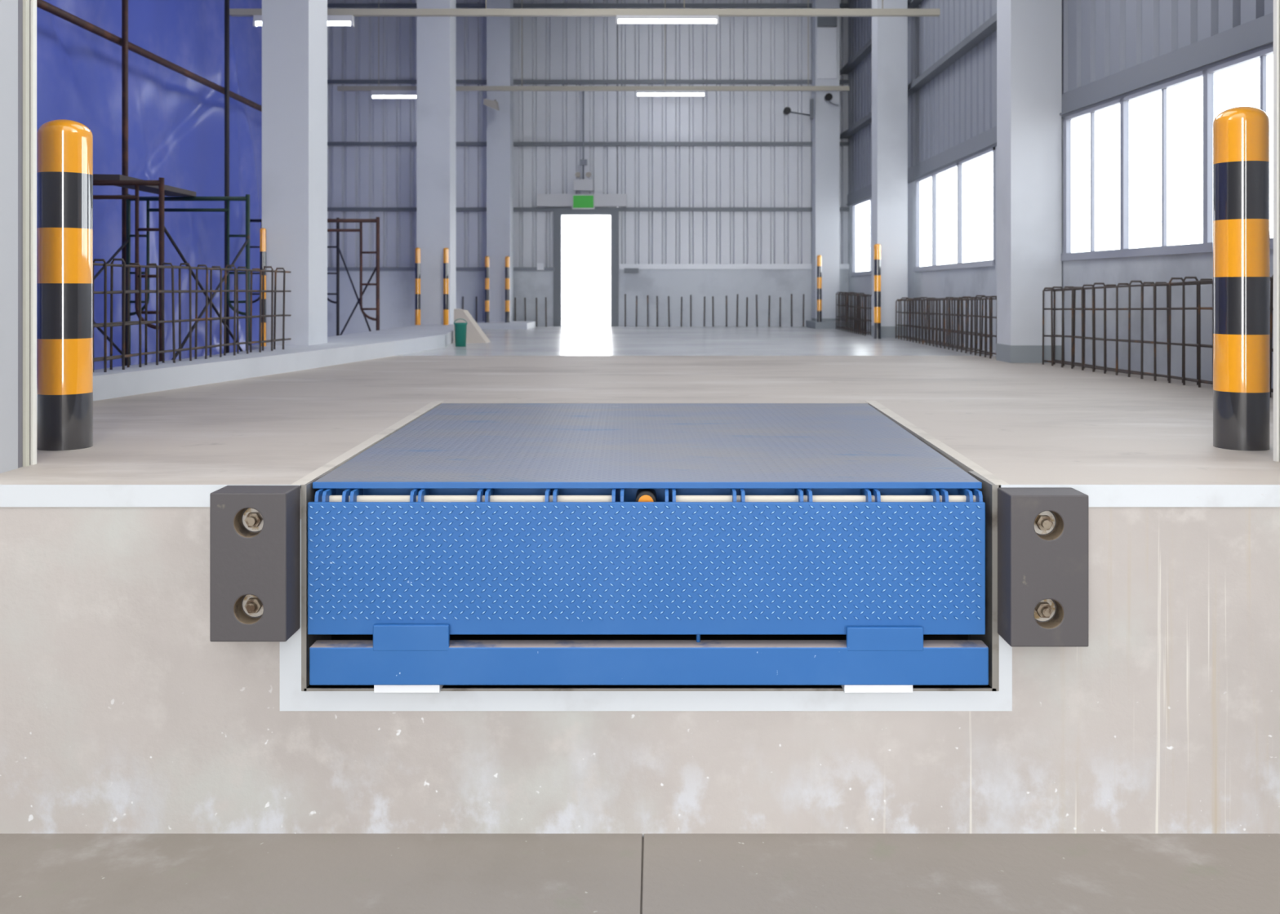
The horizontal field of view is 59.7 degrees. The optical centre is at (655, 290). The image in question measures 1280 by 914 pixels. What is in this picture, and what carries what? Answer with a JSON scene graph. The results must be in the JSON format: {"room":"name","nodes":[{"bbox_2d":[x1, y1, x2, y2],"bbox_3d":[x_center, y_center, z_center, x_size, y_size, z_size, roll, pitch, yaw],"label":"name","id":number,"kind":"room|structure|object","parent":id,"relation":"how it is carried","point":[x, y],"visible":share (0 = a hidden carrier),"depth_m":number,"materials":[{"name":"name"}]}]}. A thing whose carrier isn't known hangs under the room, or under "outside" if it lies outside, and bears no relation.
{"room":"warehouse loading dock","nodes":[
{"label":"warehouse loading dock","id":0,"kind":"room"},
{"bbox_2d":[0,0,17,473],"bbox_3d":[-5.533,-1.909,3.515,6.934,7.032,0.190,0,0,0],"label":"wall","id":1,"kind":"structure","parent":0,"point":[8,8],"depth_m":3.56,"materials":[{"name":"white paint"}]},
{"bbox_2d":[17,0,36,467],"bbox_3d":[-2.087,-1.375,3.667,0.058,3.900,0.110,0,0,0],"label":"door track","id":2,"kind":"object","parent":1,"relation":"attached to","point":[27,9],"visible":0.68,"depth_m":3.65,"materials":[{"name":"metal"}]},
{"bbox_2d":[327,0,848,337],"bbox_3d":[-1.900,-1.909,18.240,10.200,7.032,0.200,0,0,0],"label":"wall","id":3,"kind":"structure","parent":0,"point":[376,47],"depth_m":18.20,"materials":[{"name":"grey corrugated metal"},{"name":"grey painted concrete"}]},
{"bbox_2d":[327,14,354,26],"bbox_3d":[-3.243,-2.780,11.500,0.269,0.118,0.060,0,0,0],"label":"tube light","id":4,"kind":"object","parent":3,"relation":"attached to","point":[340,20],"depth_m":11.47,"materials":[{"name":"white plastic"}]},
{"bbox_2d":[327,266,555,271],"bbox_3d":[-4.322,-0.355,18.168,5.356,0.060,0.105,0,0,0],"label":"trim","id":5,"kind":"structure","parent":3,"relation":"attached to","point":[329,268],"depth_m":18.11,"materials":[{"name":"grey metal"}]},
{"bbox_2d":[537,262,543,270],"bbox_3d":[-1.875,-0.395,18.093,0.110,0.110,0.045,0,0,0],"label":"switch box","id":6,"kind":"object","parent":3,"relation":"attached to","point":[540,265],"visible":1,"depth_m":18.07,"materials":[{"name":"white plastic"}]},
{"bbox_2d":[537,193,626,206],"bbox_3d":[-1.204,-1.472,18.080,1.452,0.200,0.080,0,0,0],"label":"lintel","id":7,"kind":"object","parent":3,"relation":"attached to","point":[543,199],"visible":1,"depth_m":18.04,"materials":[{"name":"grey metal"}]},
{"bbox_2d":[572,194,595,208],"bbox_3d":[-1.173,-1.442,18.012,0.364,0.227,0.056,0,0,0],"label":"exit sign","id":8,"kind":"object","parent":7,"relation":"attached to","point":[579,201],"visible":1,"depth_m":17.98,"materials":[{"name":"green plastic"}]},
{"bbox_2d":[573,84,593,191],"bbox_3d":[-1.178,-2.483,18.062,0.318,1.710,0.125,0,0,0],"label":"wall lamp","id":9,"kind":"object","parent":3,"relation":"attached to","point":[579,184],"visible":1,"depth_m":18.04,"materials":[{"name":"grey metal"}]},
{"bbox_2d":[553,208,618,326],"bbox_3d":[-1.140,-0.383,18.235,1.059,1.916,0.230,0,0,0],"label":"door frame","id":10,"kind":"structure","parent":3,"relation":"in","point":[558,213],"depth_m":18.12,"materials":[{"name":"grey metal"}]},
{"bbox_2d":[327,3,848,8],"bbox_3d":[-1.900,-4.648,18.160,10.200,0.057,0.070,0,0,0],"label":"trim","id":11,"kind":"structure","parent":3,"relation":"attached to","point":[329,5],"depth_m":18.13,"materials":[{"name":"grey metal"}]},
{"bbox_2d":[327,142,848,146],"bbox_3d":[-1.900,-2.396,18.160,10.200,0.057,0.070,0,0,0],"label":"trim","id":12,"kind":"structure","parent":3,"relation":"attached to","point":[329,144],"depth_m":18.13,"materials":[{"name":"grey metal"}]},
{"bbox_2d":[327,80,848,84],"bbox_3d":[-1.900,-3.408,18.160,10.200,0.057,0.070,0,0,0],"label":"trim","id":13,"kind":"structure","parent":3,"relation":"attached to","point":[329,82],"depth_m":18.13,"materials":[{"name":"grey metal"}]},
{"bbox_2d":[327,207,848,211],"bbox_3d":[-1.900,-1.330,18.160,10.200,0.057,0.070,0,0,0],"label":"trim","id":14,"kind":"structure","parent":3,"relation":"attached to","point":[329,209],"depth_m":18.13,"materials":[{"name":"grey metal"}]},
{"bbox_2d":[624,268,638,272],"bbox_3d":[-0.400,-0.331,18.080,0.230,0.074,0.060,0,0,0],"label":"wall bracket","id":15,"kind":"object","parent":3,"relation":"attached to","point":[626,270],"visible":1,"depth_m":18.05,"materials":[{"name":"grey metal"}]},
{"bbox_2d":[619,263,848,269],"bbox_3d":[1.301,-0.398,18.165,3.798,0.085,0.110,0,0,0],"label":"trim","id":16,"kind":"structure","parent":3,"relation":"attached to","point":[622,266],"depth_m":18.11,"materials":[{"name":"grey metal"}]},
{"bbox_2d":[0,506,1279,838],"bbox_3d":[0.000,1.172,3.425,18.000,1.070,0.250,0,0,0],"label":"wall","id":17,"kind":"structure","parent":0,"point":[120,713],"depth_m":3.30,"materials":[{"name":"concrete"}]},
{"bbox_2d":[0,484,300,506],"bbox_3d":[-5.026,0.607,3.299,7.948,0.065,0.006,0,0,0],"label":"trim","id":18,"kind":"structure","parent":17,"relation":"attached to","point":[11,495],"depth_m":3.30,"materials":[{"name":"paint"}]},
{"bbox_2d":[209,485,300,641],"bbox_3d":[-1.161,0.787,3.235,0.218,0.424,0.129,0,0,0],"label":"bumper cover","id":19,"kind":"object","parent":17,"relation":"attached to","point":[255,531],"visible":1,"depth_m":3.17,"materials":[{"name":"rubber"}]},
{"bbox_2d":[242,508,263,531],"bbox_3d":[-1.159,0.660,3.207,0.072,0.072,0.041,0,0,0],"label":"bolt","id":20,"kind":"object","parent":19,"relation":"in","point":[252,518],"depth_m":3.21,"materials":[{"name":"metal"}]},
{"bbox_2d":[242,595,263,617],"bbox_3d":[-1.159,0.906,3.207,0.072,0.072,0.041,0,0,0],"label":"bolt","id":21,"kind":"object","parent":19,"relation":"in","point":[252,605],"depth_m":3.21,"materials":[{"name":"metal"}]},
{"bbox_2d":[280,519,1012,711],"bbox_3d":[-0.030,0.959,3.300,2.166,0.568,0.005,0,0,0],"label":"trim","id":22,"kind":"structure","parent":17,"relation":"attached to","point":[291,696],"depth_m":3.30,"materials":[{"name":"paint"}]},
{"bbox_2d":[301,471,999,691],"bbox_3d":[-0.018,0.878,3.422,2.061,0.609,0.256,0,0,0],"label":"trim","id":23,"kind":"structure","parent":17,"relation":"attached to","point":[989,490],"depth_m":3.30,"materials":[{"name":"metal"}]},
{"bbox_2d":[997,487,1088,647],"bbox_3d":[1.120,0.797,3.235,0.222,0.432,0.129,0,0,0],"label":"bumper cover","id":24,"kind":"object","parent":17,"relation":"attached to","point":[1042,532],"visible":1,"depth_m":3.17,"materials":[{"name":"rubber"}]},
{"bbox_2d":[1034,511,1055,534],"bbox_3d":[1.117,0.668,3.207,0.072,0.072,0.041,0,0,0],"label":"bolt","id":25,"kind":"object","parent":24,"relation":"in","point":[1044,521],"depth_m":3.21,"materials":[{"name":"metal"}]},
{"bbox_2d":[1034,599,1055,621],"bbox_3d":[1.117,0.919,3.207,0.072,0.072,0.041,0,0,0],"label":"bolt","id":26,"kind":"object","parent":24,"relation":"in","point":[1044,609],"depth_m":3.21,"materials":[{"name":"metal"}]},
{"bbox_2d":[1000,484,1279,506],"bbox_3d":[5.010,0.607,3.299,7.980,0.065,0.006,0,0,0],"label":"trim","id":27,"kind":"structure","parent":17,"relation":"attached to","point":[1099,495],"depth_m":3.30,"materials":[{"name":"paint"}]},
{"bbox_2d":[0,325,1279,506],"bbox_3d":[0.000,0.606,10.900,18.000,0.062,15.200,0,0,0],"label":"floor","id":28,"kind":"structure","parent":0,"point":[1023,424],"depth_m":5.86,"materials":[{"name":"concrete"}]},
{"bbox_2d":[36,119,93,450],"bbox_3d":[-2.172,-0.028,4.100,0.182,1.205,0.182,0,0,0],"label":"bollard","id":29,"kind":"object","parent":28,"relation":"on","point":[64,147],"visible":1,"depth_m":4.03,"materials":[{"name":"orange metal"}]},
{"bbox_2d":[453,318,467,346],"bbox_3d":[-2.024,0.431,11.550,0.133,0.288,0.133,0,0,45],"label":"bucket","id":30,"kind":"object","parent":28,"relation":"on","point":[460,328],"visible":1,"depth_m":11.50,"materials":[{"name":"teal plastic"}]},
{"bbox_2d":[453,308,490,342],"bbox_3d":[-2.050,0.387,12.450,0.360,0.376,0.300,0,0,0],"label":"block","id":31,"kind":"object","parent":28,"relation":"on","point":[474,334],"visible":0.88,"depth_m":12.30,"materials":[{"name":"white concrete"}]},
{"bbox_2d":[484,256,489,322],"bbox_3d":[-2.591,-0.025,17.100,0.072,1.020,0.072,0,0,0],"label":"bollard","id":32,"kind":"object","parent":28,"relation":"on","point":[486,258],"visible":1,"depth_m":17.07,"materials":[{"name":"metal"}]},
{"bbox_2d":[486,0,513,321],"bbox_3d":[-2.489,-2.225,17.800,0.373,5.600,0.400,0,0,0],"label":"column","id":33,"kind":"structure","parent":28,"relation":"on","point":[500,29],"depth_m":17.60,"materials":[{"name":"white paint"}]},
{"bbox_2d":[483,98,499,110],"bbox_3d":[-2.535,-2.900,17.352,0.220,0.254,0.503,0,0,0],"label":"light","id":34,"kind":"object","parent":33,"relation":"attached to","point":[492,104],"visible":1,"depth_m":17.10,"materials":[{"name":"grey metal"}]},
{"bbox_2d":[477,320,535,328],"bbox_3d":[-2.330,0.530,17.350,0.786,0.090,1.200,0,0,0],"label":"plinth","id":35,"kind":"object","parent":28,"relation":"on","point":[514,324],"visible":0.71,"depth_m":16.75,"materials":[{"name":"white paint"}]},
{"bbox_2d":[505,256,509,322],"bbox_3d":[-2.280,-0.025,17.100,0.072,1.020,0.072,0,0,0],"label":"bollard","id":36,"kind":"object","parent":28,"relation":"on","point":[507,258],"visible":1,"depth_m":17.07,"materials":[{"name":"metal"}]},
{"bbox_2d":[514,297,515,320],"bbox_3d":[-2.267,0.355,17.950,0.023,0.500,0.019,0,0,0],"label":"bar","id":37,"kind":"object","parent":28,"relation":"on","point":[514,297],"visible":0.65,"depth_m":17.94,"materials":[{"name":"black metal"}]},
{"bbox_2d":[524,297,525,320],"bbox_3d":[-2.106,0.356,17.950,0.028,0.498,0.019,0,0,0],"label":"bar","id":38,"kind":"object","parent":28,"relation":"on","point":[524,298],"visible":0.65,"depth_m":17.94,"materials":[{"name":"black metal"}]},
{"bbox_2d":[535,297,537,326],"bbox_3d":[-1.923,0.356,17.950,0.025,0.498,0.019,0,0,0],"label":"bar","id":39,"kind":"object","parent":28,"relation":"on","point":[535,298],"visible":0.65,"depth_m":17.94,"materials":[{"name":"grey metal"}]},
{"bbox_2d":[545,297,546,326],"bbox_3d":[-1.770,0.353,17.950,0.027,0.505,0.019,0,0,0],"label":"bar","id":40,"kind":"object","parent":28,"relation":"on","point":[545,297],"visible":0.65,"depth_m":17.94,"materials":[{"name":"grey metal"}]},
{"bbox_2d":[624,293,626,326],"bbox_3d":[-0.496,0.327,17.950,0.023,0.556,0.019,0,0,0],"label":"bar","id":41,"kind":"object","parent":28,"relation":"on","point":[624,294],"visible":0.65,"depth_m":17.94,"materials":[{"name":"black metal"}]},
{"bbox_2d":[635,295,637,326],"bbox_3d":[-0.315,0.341,17.950,0.027,0.527,0.019,0,0,0],"label":"bar","id":42,"kind":"object","parent":28,"relation":"on","point":[636,295],"visible":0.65,"depth_m":17.94,"materials":[{"name":"black metal"}]},
{"bbox_2d":[647,295,648,326],"bbox_3d":[-0.133,0.338,17.950,0.024,0.534,0.019,0,0,0],"label":"bar","id":43,"kind":"object","parent":28,"relation":"on","point":[647,295],"visible":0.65,"depth_m":17.94,"materials":[{"name":"black metal"}]},
{"bbox_2d":[656,296,657,326],"bbox_3d":[0.018,0.344,17.950,0.024,0.523,0.019,0,0,0],"label":"bar","id":44,"kind":"object","parent":28,"relation":"on","point":[656,296],"visible":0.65,"depth_m":17.94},
{"bbox_2d":[667,296,670,326],"bbox_3d":[0.207,0.345,17.950,0.031,0.520,0.019,0,0,0],"label":"bar","id":45,"kind":"object","parent":28,"relation":"on","point":[668,296],"visible":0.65,"depth_m":17.94,"materials":[{"name":"black metal"}]},
{"bbox_2d":[680,297,682,326],"bbox_3d":[0.408,0.350,17.950,0.031,0.510,0.019,0,0,0],"label":"bar","id":46,"kind":"object","parent":28,"relation":"on","point":[681,297],"visible":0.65,"depth_m":17.94,"materials":[{"name":"grey metal"}]},
{"bbox_2d":[689,294,691,326],"bbox_3d":[0.559,0.335,17.950,0.022,0.540,0.019,0,0,0],"label":"bar","id":47,"kind":"object","parent":28,"relation":"on","point":[690,295],"visible":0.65,"depth_m":17.95,"materials":[{"name":"black metal"}]},
{"bbox_2d":[703,296,705,326],"bbox_3d":[0.779,0.347,17.950,0.029,0.516,0.019,0,0,0],"label":"bar","id":48,"kind":"object","parent":28,"relation":"on","point":[704,296],"visible":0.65,"depth_m":17.94,"materials":[{"name":"black metal"}]},
{"bbox_2d":[711,296,713,326],"bbox_3d":[0.917,0.346,17.950,0.027,0.518,0.019,0,0,0],"label":"bar","id":49,"kind":"object","parent":28,"relation":"on","point":[712,296],"visible":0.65,"depth_m":17.94,"materials":[{"name":"black metal"}]},
{"bbox_2d":[725,295,727,326],"bbox_3d":[1.134,0.340,17.950,0.024,0.529,0.019,0,0,0],"label":"bar","id":50,"kind":"object","parent":28,"relation":"on","point":[726,295],"visible":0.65,"depth_m":17.94,"materials":[{"name":"grey metal"}]},
{"bbox_2d":[736,293,737,326],"bbox_3d":[1.308,0.328,17.950,0.031,0.554,0.019,0,0,0],"label":"bar","id":51,"kind":"object","parent":28,"relation":"on","point":[737,294],"visible":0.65,"depth_m":17.94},
{"bbox_2d":[746,297,747,326],"bbox_3d":[1.463,0.353,17.950,0.029,0.504,0.019,0,0,0],"label":"bar","id":52,"kind":"object","parent":28,"relation":"on","point":[746,297],"visible":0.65,"depth_m":17.94,"materials":[{"name":"grey metal"}]},
{"bbox_2d":[755,294,757,326],"bbox_3d":[1.623,0.333,17.950,0.031,0.545,0.019,0,0,0],"label":"bar","id":53,"kind":"object","parent":28,"relation":"on","point":[756,295],"visible":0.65,"depth_m":17.94,"materials":[{"name":"black metal"}]},
{"bbox_2d":[768,295,770,326],"bbox_3d":[1.823,0.340,17.950,0.030,0.531,0.019,0,0,0],"label":"bar","id":54,"kind":"object","parent":28,"relation":"on","point":[769,295],"visible":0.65,"depth_m":17.94,"materials":[{"name":"grey metal"}]},
{"bbox_2d":[779,297,781,326],"bbox_3d":[2.000,0.354,17.950,0.024,0.503,0.019,0,0,0],"label":"bar","id":55,"kind":"object","parent":28,"relation":"on","point":[780,297],"visible":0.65,"depth_m":17.94,"materials":[{"name":"grey metal"}]},
{"bbox_2d":[791,293,792,326],"bbox_3d":[2.183,0.326,17.950,0.024,0.558,0.019,0,0,0],"label":"bar","id":56,"kind":"object","parent":28,"relation":"on","point":[791,294],"visible":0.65,"depth_m":17.95,"materials":[{"name":"black metal"}]},
{"bbox_2d":[802,293,804,326],"bbox_3d":[2.374,0.328,17.950,0.028,0.554,0.019,0,0,0],"label":"bar","id":57,"kind":"object","parent":28,"relation":"on","point":[803,294],"visible":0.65,"depth_m":17.94,"materials":[{"name":"black metal"}]},
{"bbox_2d":[817,254,822,322],"bbox_3d":[2.505,-0.039,17.100,0.072,1.028,0.072,0,0,0],"label":"bollard","id":58,"kind":"object","parent":28,"relation":"on","point":[819,257],"visible":1,"depth_m":17.07,"materials":[{"name":"metal"}]},
{"bbox_2d":[811,0,839,320],"bbox_3d":[2.707,-2.225,17.762,0.390,5.600,0.444,0,0,0],"label":"column","id":59,"kind":"structure","parent":28,"relation":"on","point":[825,29],"depth_m":17.60,"materials":[{"name":"white paint"}]},
{"bbox_2d":[782,98,813,119],"bbox_3d":[2.215,-2.875,17.442,0.687,0.314,0.182,0,0,-42],"label":"security camera","id":60,"kind":"object","parent":59,"relation":"attached to","point":[787,110],"visible":1,"depth_m":17.56,"materials":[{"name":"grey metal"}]},
{"bbox_2d":[824,93,838,105],"bbox_3d":[2.751,-2.998,17.445,0.254,0.149,0.310,0,0,0],"label":"security camera","id":61,"kind":"object","parent":59,"relation":"attached to","point":[828,96],"visible":1,"depth_m":17.29,"materials":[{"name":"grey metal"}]},
{"bbox_2d":[805,320,849,328],"bbox_3d":[2.685,0.525,17.445,0.530,0.100,1.090,0,0,0],"label":"plinth","id":62,"kind":"object","parent":28,"relation":"on","point":[812,324],"visible":0.64,"depth_m":16.90,"materials":[{"name":"grey paint"}]},
{"bbox_2d":[835,292,871,335],"bbox_3d":[2.750,0.314,15.528,0.134,0.602,2.457,0,0,1],"label":"metal railing","id":63,"kind":"object","parent":28,"relation":"on","point":[860,325],"visible":0.83,"depth_m":15.31,"materials":[{"name":"black metal"}]},
{"bbox_2d":[873,244,880,338],"bbox_3d":[2.670,0.002,13.450,0.084,1.146,0.084,0,0,0],"label":"bollard","id":64,"kind":"object","parent":28,"relation":"on","point":[877,247],"visible":1,"depth_m":13.41,"materials":[{"name":"metal"}]},
{"bbox_2d":[871,0,907,337],"bbox_3d":[2.905,-2.225,13.880,0.379,5.600,0.368,0,0,0],"label":"column","id":65,"kind":"structure","parent":28,"relation":"on","point":[889,33],"depth_m":13.70,"materials":[{"name":"white paint"}]},
{"bbox_2d":[895,295,996,358],"bbox_3d":[2.929,0.326,11.501,0.138,0.578,4.031,0,0,1],"label":"metal railing","id":66,"kind":"object","parent":28,"relation":"on","point":[948,313],"visible":0.8,"depth_m":11.10,"materials":[{"name":"black metal"}]},
{"bbox_2d":[995,0,1062,363],"bbox_3d":[3.035,-2.225,9.085,0.413,5.600,0.378,0,0,0],"label":"column","id":67,"kind":"structure","parent":28,"relation":"on","point":[1029,32],"depth_m":8.90,"materials":[{"name":"white paint"}]},
{"bbox_2d":[1042,274,1273,397],"bbox_3d":[3.244,0.258,7.068,0.124,0.715,3.355,0,0,-6],"label":"metal railing","id":68,"kind":"object","parent":28,"relation":"on","point":[1202,281],"visible":0.75,"depth_m":7.44,"materials":[{"name":"black metal"}]},
{"bbox_2d":[1213,106,1270,450],"bbox_3d":[2.151,-0.051,4.100,0.186,1.252,0.186,0,0,0],"label":"bollard","id":69,"kind":"object","parent":28,"relation":"on","point":[1241,135],"visible":1,"depth_m":4.03,"materials":[{"name":"orange metal"}]},
{"bbox_2d":[1273,0,1279,462],"bbox_3d":[2.119,-1.375,3.737,0.058,3.900,0.110,0,0,0],"label":"door track","id":70,"kind":"object","parent":28,"relation":"on","point":[1276,2],"visible":1,"depth_m":3.76,"materials":[{"name":"metal"}]},
{"bbox_2d":[0,834,1279,913],"bbox_3d":[0.000,1.727,-4.700,28.000,0.240,16.000,0,0,0],"label":"ground","id":71,"kind":"structure","parent":0,"point":[40,873],"depth_m":3.08,"materials":[{"name":"concrete"}]},
{"bbox_2d":[331,635,968,639],"bbox_3d":[-0.007,0.957,4.683,2.398,0.637,2.265,0,0,0],"label":"wall","id":72,"kind":"structure","parent":0,"point":[333,637],"depth_m":3.78,"materials":[{"name":"concrete"}]},
{"bbox_2d":[307,403,988,693],"bbox_3d":[-0.007,0.874,4.474,2.174,0.601,2.451,0,0,0],"label":"dock leveler","id":73,"kind":"object","parent":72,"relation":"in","point":[698,519],"visible":1,"depth_m":3.27,"materials":[{"name":"blue paint"}]},
{"bbox_2d":[290,400,1008,488],"bbox_3d":[-0.007,0.579,4.567,2.308,0.012,2.535,0,0,0],"label":"trim","id":74,"kind":"structure","parent":72,"relation":"attached to","point":[957,457],"depth_m":4.16,"materials":[{"name":"white metal"}]},
{"bbox_2d":[846,0,1273,388],"bbox_3d":[3.309,-2.325,10.979,0.350,6.200,14.744,0,0,-2],"label":"wall","id":75,"kind":"structure","parent":0,"point":[1112,50],"depth_m":8.56,"materials":[{"name":"corrugated metal sheet"},{"name":"grey plaster"}]},
{"bbox_2d":[850,197,871,275],"bbox_3d":[3.181,-0.811,16.625,0.062,1.143,2.451,0,0,-2],"label":"window","id":76,"kind":"structure","parent":75,"relation":"in","point":[854,273],"depth_m":17.60,"materials":[{"name":"metal"}]},
{"bbox_2d":[840,0,922,75],"bbox_3d":[3.161,-3.575,13.625,0.183,0.070,9.451,0,0,-1],"label":"trim","id":77,"kind":"structure","parent":75,"relation":"attached to","point":[866,49],"depth_m":16.76,"materials":[{"name":"grey metal"}]},
{"bbox_2d":[840,13,996,138],"bbox_3d":[3.161,-2.525,13.625,0.183,0.070,9.451,0,0,-1],"label":"trim","id":78,"kind":"structure","parent":75,"relation":"attached to","point":[988,27],"depth_m":12.19,"materials":[{"name":"grey metal"}]},
{"bbox_2d":[913,146,995,271],"bbox_3d":[3.253,-0.811,12.315,0.062,1.143,3.270,0,0,0],"label":"window","id":79,"kind":"structure","parent":75,"relation":"in","point":[959,264],"depth_m":11.97,"materials":[{"name":"metal"}]},
{"bbox_2d":[1061,45,1273,261],"bbox_3d":[3.437,-0.811,6.915,0.062,1.143,3.947,0,0,-5],"label":"window","id":80,"kind":"structure","parent":75,"relation":"in","point":[1207,74],"depth_m":7.52,"materials":[{"name":"metal"}]},
{"bbox_3d":[-1.400,-5.065,11.000,11.200,0.080,15.200,0,0,0],"label":"ceiling","id":81,"kind":"structure","parent":0,"visible":0},
{"bbox_2d":[36,0,262,369],"bbox_3d":[-5.653,-1.704,10.881,0.365,6.622,14.483,0,0,0],"label":"tarpaulin","id":82,"kind":"object","parent":81,"relation":"hanging from","point":[176,122],"visible":0.3,"depth_m":12.98,"materials":[{"name":"blue plastic"}]},
{"bbox_2d":[229,0,940,26],"bbox_3d":[-0.732,-3.873,11.500,7.307,2.304,0.070,0,0,0],"label":"lighting trunking","id":83,"kind":"object","parent":81,"relation":"hanging from","point":[486,11],"depth_m":11.47,"materials":[{"name":"grey metal"}]},
{"bbox_2d":[337,0,849,98],"bbox_3d":[-0.953,-3.980,17.000,7.796,2.091,0.070,0,0,0],"label":"lighting trunking","id":84,"kind":"object","parent":81,"relation":"hanging from","point":[522,87],"depth_m":16.97,"materials":[{"name":"grey metal"}]},
{"bbox_3d":[-5.950,1.707,11.055,6.100,0.200,14.890,0,0,0],"label":"bay","id":85,"kind":"object","parent":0,"visible":0},
{"bbox_2d":[121,0,128,366],"bbox_3d":[-5.330,-1.689,11.191,0.060,6.632,0.057,0,0,0],"label":"steel post","id":86,"kind":"object","parent":85,"relation":"on","point":[124,2],"visible":0.48,"depth_m":11.17,"materials":[{"name":"metal"}]},
{"bbox_2d":[36,0,262,111],"bbox_3d":[-5.405,-2.515,11.500,0.076,0.132,12.600,0,0,0],"label":"steel rail","id":87,"kind":"object","parent":86,"relation":"attached to","point":[42,4],"visible":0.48,"depth_m":11.60,"materials":[{"name":"black metal"}]},
{"bbox_2d":[93,173,249,365],"bbox_3d":[-4.462,0.323,9.700,1.339,2.569,2.242,0,0,0],"label":"scaffold tower","id":88,"kind":"object","parent":85,"relation":"on","point":[157,187],"visible":0.52,"depth_m":10.08,"materials":[{"name":"metal"}]},
{"bbox_2d":[224,0,229,353],"bbox_3d":[-5.330,-1.689,13.850,0.060,6.632,0.057,0,0,0],"label":"steel post","id":89,"kind":"object","parent":85,"relation":"on","point":[226,2],"visible":0.48,"depth_m":13.82,"materials":[{"name":"black metal"}]},
{"bbox_2d":[93,324,453,400],"bbox_3d":[-2.740,1.051,9.960,1.160,1.212,12.480,0,0,0],"label":"kerb","id":90,"kind":"object","parent":85,"relation":"on","point":[151,377],"visible":0.21,"depth_m":7.70,"materials":[{"name":"white paint"}]},
{"bbox_2d":[93,258,291,372],"bbox_3d":[-2.988,0.150,6.969,0.145,0.670,3.374,0,0,3],"label":"metal railing","id":91,"kind":"object","parent":90,"relation":"on","point":[236,291],"visible":0.7,"depth_m":7.09,"materials":[{"name":"black metal"}]},
{"bbox_2d":[259,227,266,346],"bbox_3d":[-3.162,-0.031,8.970,0.048,0.952,0.048,0,0,0],"label":"bollard","id":92,"kind":"object","parent":90,"relation":"on","point":[262,231],"visible":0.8,"depth_m":8.95,"materials":[{"name":"metal"}]},
{"bbox_2d":[262,0,327,345],"bbox_3d":[-3.026,-2.290,9.360,0.382,5.470,0.520,0,0,0],"label":"column","id":93,"kind":"structure","parent":90,"relation":"on","point":[295,32],"depth_m":9.10,"materials":[{"name":"white paint"}]},
{"bbox_2d":[414,247,420,324],"bbox_3d":[-3.119,-0.061,14.600,0.072,1.013,0.072,0,0,0],"label":"bollard","id":94,"kind":"object","parent":90,"relation":"on","point":[417,251],"visible":0.99,"depth_m":14.57,"materials":[{"name":"orange metal"}]},
{"bbox_2d":[416,0,456,324],"bbox_3d":[-2.976,-2.290,15.125,0.444,5.470,0.450,0,0,0],"label":"column","id":95,"kind":"structure","parent":90,"relation":"on","point":[436,36],"depth_m":14.90,"materials":[{"name":"white paint"}]},
{"bbox_2d":[443,247,448,324],"bbox_3d":[-2.750,-0.061,14.600,0.072,1.013,0.072,0,0,0],"label":"bollard","id":96,"kind":"object","parent":90,"relation":"on","point":[446,251],"visible":0.98,"depth_m":14.57,"materials":[{"name":"metal"}]},
{"bbox_2d":[249,217,379,335],"bbox_3d":[-4.349,0.290,13.901,1.148,2.634,3.411,0,0,-25],"label":"scaffold tower","id":97,"kind":"object","parent":85,"relation":"on","point":[337,220],"visible":0.42,"depth_m":12.59,"materials":[{"name":"metal"}]},
{"bbox_2d":[462,296,463,309],"bbox_3d":[-3.110,0.864,17.950,0.022,1.546,0.019,0,0,0],"label":"bar","id":98,"kind":"object","parent":85,"relation":"on","point":[462,296],"visible":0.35,"depth_m":17.94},
{"bbox_2d":[475,296,476,322],"bbox_3d":[-2.892,0.864,17.950,0.022,1.546,0.019,0,0,0],"label":"bar","id":99,"kind":"object","parent":85,"relation":"on","point":[476,296],"visible":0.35,"depth_m":17.94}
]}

